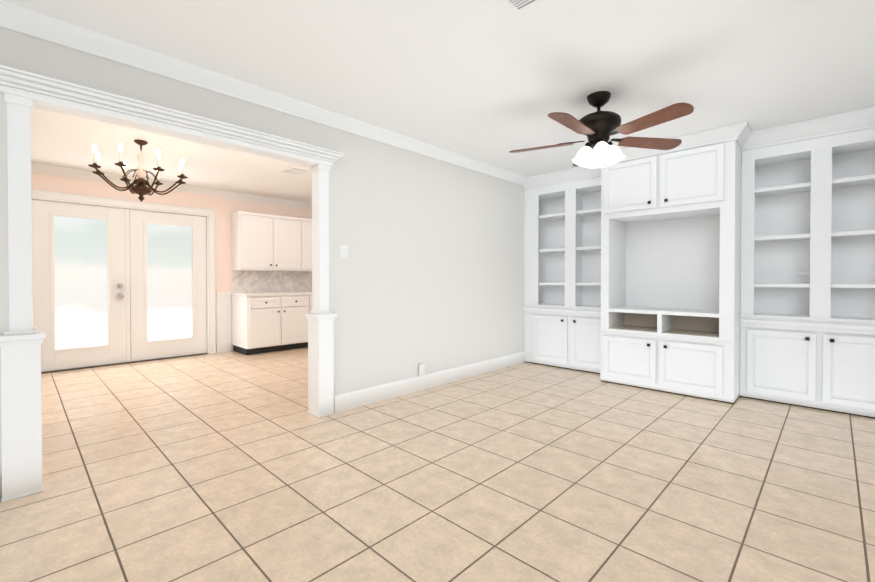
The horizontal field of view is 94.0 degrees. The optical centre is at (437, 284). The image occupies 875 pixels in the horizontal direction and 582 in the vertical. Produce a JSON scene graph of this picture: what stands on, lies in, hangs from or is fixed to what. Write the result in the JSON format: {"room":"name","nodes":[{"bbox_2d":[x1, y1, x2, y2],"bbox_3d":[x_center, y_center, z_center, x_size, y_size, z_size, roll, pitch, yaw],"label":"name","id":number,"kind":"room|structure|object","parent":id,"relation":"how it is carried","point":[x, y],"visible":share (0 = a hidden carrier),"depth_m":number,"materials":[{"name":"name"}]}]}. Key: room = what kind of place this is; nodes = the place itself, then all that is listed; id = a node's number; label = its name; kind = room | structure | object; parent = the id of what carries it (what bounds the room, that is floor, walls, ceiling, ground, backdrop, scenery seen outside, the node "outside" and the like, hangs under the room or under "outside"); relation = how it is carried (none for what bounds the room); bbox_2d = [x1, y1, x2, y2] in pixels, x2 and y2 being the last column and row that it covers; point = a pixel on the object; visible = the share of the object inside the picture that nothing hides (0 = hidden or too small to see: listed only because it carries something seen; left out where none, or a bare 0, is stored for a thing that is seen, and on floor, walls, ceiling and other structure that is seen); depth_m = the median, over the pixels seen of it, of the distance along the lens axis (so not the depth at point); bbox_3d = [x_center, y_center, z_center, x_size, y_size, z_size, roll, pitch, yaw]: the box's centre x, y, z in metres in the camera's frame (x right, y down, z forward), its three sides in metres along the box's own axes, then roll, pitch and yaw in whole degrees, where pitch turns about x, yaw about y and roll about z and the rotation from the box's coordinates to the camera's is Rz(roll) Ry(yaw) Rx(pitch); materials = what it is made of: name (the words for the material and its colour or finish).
{"room":"living room","nodes":[
{"label":"living room","id":0,"kind":"room"},
{"bbox_2d":[31,172,311,350],"bbox_3d":[-4.015,-0.176,5.529,0.152,2.440,7.750,1,1,44],"label":"wall","id":1,"kind":"structure","parent":0,"point":[224,208],"depth_m":6.22,"materials":[{"name":"paint"}]},
{"bbox_2d":[32,199,130,371],"bbox_3d":[-4.390,0.022,5.081,0.113,2.023,0.915,1,1,44],"label":"french door","id":2,"kind":"structure","parent":1,"relation":"in","point":[116,349],"depth_m":5.08,"materials":[{"name":"white wood"}]},
{"bbox_2d":[32,189,215,373],"bbox_3d":[-4.097,-0.028,5.436,0.167,2.145,2.050,1,1,44],"label":"door frame","id":3,"kind":"structure","parent":1,"relation":"attached to","point":[209,214],"depth_m":5.78,"materials":[{"name":"white wood"}]},
{"bbox_2d":[129,209,206,361],"bbox_3d":[-3.769,0.016,5.759,0.057,2.023,0.915,1,1,44],"label":"french door","id":4,"kind":"structure","parent":1,"relation":"in","point":[142,347],"depth_m":5.68,"materials":[{"name":"white wood"}]},
{"bbox_2d":[31,162,311,208],"bbox_3d":[-3.935,-1.352,5.441,0.095,0.088,7.750,1,1,44],"label":"crown molding","id":5,"kind":"structure","parent":1,"relation":"attached to","point":[61,171],"depth_m":5.68,"materials":[{"name":"white wood"}]},
{"bbox_2d":[216,293,231,352],"bbox_3d":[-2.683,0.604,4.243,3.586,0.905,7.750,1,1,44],"label":"trim","id":6,"kind":"structure","parent":1,"relation":"attached to","point":[223,323],"depth_m":6.21,"materials":[{"name":"white wood"}]},
{"bbox_2d":[230,211,305,270],"bbox_3d":[-2.692,-0.652,6.539,0.351,0.870,1.029,1,1,44],"label":"upper cabinet","id":7,"kind":"object","parent":1,"relation":"attached to","point":[263,242],"depth_m":6.35,"materials":[{"name":"white wood"}]},
{"bbox_2d":[306,219,311,270],"bbox_3d":[-2.070,-0.658,7.179,0.351,0.870,0.999,1,1,44],"label":"upper cabinet","id":8,"kind":"object","parent":1,"relation":"attached to","point":[308,221],"depth_m":6.85,"materials":[{"name":"white wood"}]},
{"bbox_2d":[0,27,523,500],"bbox_3d":[-1.357,-0.151,2.946,0.114,2.440,7.750,1,1,44],"label":"wall","id":9,"kind":"structure","parent":0,"point":[428,272],"depth_m":3.81,"materials":[{"name":"paint"}]},
{"bbox_2d":[0,65,344,166],"bbox_3d":[-1.561,-1.011,2.727,0.290,0.108,2.007,1,1,44],"label":"crown molding","id":10,"kind":"structure","parent":9,"relation":"attached to","point":[55,95],"depth_m":2.45,"materials":[{"name":"white wood"}]},
{"bbox_2d":[0,0,526,184],"bbox_3d":[-1.396,-1.325,2.743,0.095,0.088,7.420,1,1,44],"label":"crown molding","id":11,"kind":"structure","parent":9,"relation":"attached to","point":[16,18],"depth_m":2.62,"materials":[{"name":"white wood"}]},
{"bbox_2d":[340,244,347,257],"bbox_3d":[-0.784,-0.276,3.442,0.014,0.116,0.072,1,1,44],"label":"switch plate","id":12,"kind":"object","parent":9,"relation":"attached to","point":[343,251],"visible":1,"depth_m":3.44,"materials":[{"name":"white plastic"}]},
{"bbox_2d":[419,364,424,375],"bbox_3d":[-0.155,0.858,4.082,0.008,0.116,0.072,1,1,44],"label":"electrical outlet plate","id":13,"kind":"object","parent":9,"relation":"attached to","point":[421,369],"visible":1,"depth_m":4.08,"materials":[{"name":"white plastic"}]},
{"bbox_2d":[334,352,524,412],"bbox_3d":[0.152,0.984,4.417,0.016,0.142,2.894,1,1,44],"label":"baseboard","id":14,"kind":"structure","parent":9,"relation":"attached to","point":[355,398],"depth_m":4.04,"materials":[{"name":"white wood"}]},
{"bbox_2d":[0,347,874,581],"bbox_3d":[-1.853,1.114,3.442,8.900,0.100,8.150,1,1,44],"label":"floor","id":15,"kind":"structure","parent":0,"point":[232,466],"depth_m":2.19,"materials":[{"name":"tile"}]},
{"bbox_2d":[0,93,46,501],"bbox_3d":[-2.163,0.063,2.119,0.214,2.028,0.183,1,1,44],"label":"column","id":16,"kind":"structure","parent":15,"relation":"on","point":[21,340],"depth_m":2.07,"materials":[{"name":"white wood"}]},
{"bbox_2d":[231,295,311,354],"bbox_3d":[-2.595,0.604,6.458,0.622,0.860,1.030,1,1,44],"label":"base cabinet","id":17,"kind":"object","parent":15,"relation":"on","point":[264,322],"depth_m":6.16,"materials":[{"name":"white wood"}]},
{"bbox_2d":[231,291,311,294],"bbox_3d":[-2.008,0.148,7.057,0.623,0.040,2.755,1,1,44],"label":"countertop","id":18,"kind":"structure","parent":17,"relation":"on","point":[300,292],"depth_m":6.32,"materials":[{"name":"white stone"}]},
{"bbox_2d":[305,164,336,417],"bbox_3d":[-0.960,0.051,3.356,0.214,2.028,0.177,1,1,44],"label":"column","id":19,"kind":"structure","parent":15,"relation":"on","point":[320,317],"depth_m":3.31,"materials":[{"name":"white wood"}]},
{"bbox_2d":[523,166,602,380],"bbox_3d":[1.573,-0.171,5.031,1.178,2.438,0.672,1,1,44],"label":"tall cabinet","id":20,"kind":"object","parent":15,"relation":"on","point":[563,307],"depth_m":5.14,"materials":[{"name":"white wood"}]},
{"bbox_2d":[603,123,738,403],"bbox_3d":[2.387,-0.163,4.240,1.272,2.438,0.672,1,1,44],"label":"tall cabinet","id":21,"kind":"object","parent":15,"relation":"on","point":[730,264],"depth_m":4.10,"materials":[{"name":"white wood"}]},
{"bbox_2d":[739,107,874,417],"bbox_3d":[3.236,-0.155,3.416,1.178,2.438,0.672,1,1,44],"label":"tall cabinet","id":22,"kind":"object","parent":15,"relation":"on","point":[807,188],"depth_m":3.55,"materials":[{"name":"white wood"}]},
{"bbox_2d":[2,0,874,202],"bbox_3d":[-1.387,-1.421,2.964,7.600,0.100,8.150,1,1,44],"label":"ceiling","id":23,"kind":"structure","parent":0,"point":[493,82],"depth_m":2.57,"materials":[{"name":"paint"}]},
{"bbox_2d":[88,140,187,201],"bbox_3d":[-2.869,-1.088,3.954,0.800,0.583,0.797,1,1,44],"label":"dining chandelier","id":24,"kind":"object","parent":23,"relation":"hanging from","point":[140,188],"visible":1,"depth_m":3.91,"materials":[{"name":"brown metal"}]},
{"bbox_2d":[281,166,309,174],"bbox_3d":[-1.738,-1.382,4.999,0.300,0.018,0.220,1,1,44],"label":"ceiling vent","id":25,"kind":"object","parent":23,"relation":"in","point":[294,170],"visible":1,"depth_m":4.96,"materials":[{"name":"white metal"}]},
{"bbox_2d":[503,0,540,12],"bbox_3d":[0.439,-1.350,1.816,0.360,0.018,0.250,1,1,44],"label":"ceiling vent","id":26,"kind":"object","parent":23,"relation":"in","point":[517,6],"visible":1,"depth_m":1.96,"materials":[{"name":"white metal"}]},
{"bbox_2d":[509,91,693,169],"bbox_3d":[1.139,-1.100,2.939,1.274,0.539,1.222,1,1,44],"label":"ceiling fan","id":27,"kind":"object","parent":23,"relation":"hanging from","point":[598,127],"visible":1,"depth_m":2.90,"materials":[{"name":"brown wood"}]},
{"label":"outside","id":28,"kind":"structure","parent":0,"visible":0},
{"bbox_2d":[32,216,191,348],"bbox_3d":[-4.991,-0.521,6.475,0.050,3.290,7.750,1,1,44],"label":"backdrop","id":29,"kind":"structure","parent":28,"point":[162,333],"depth_m":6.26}
]}

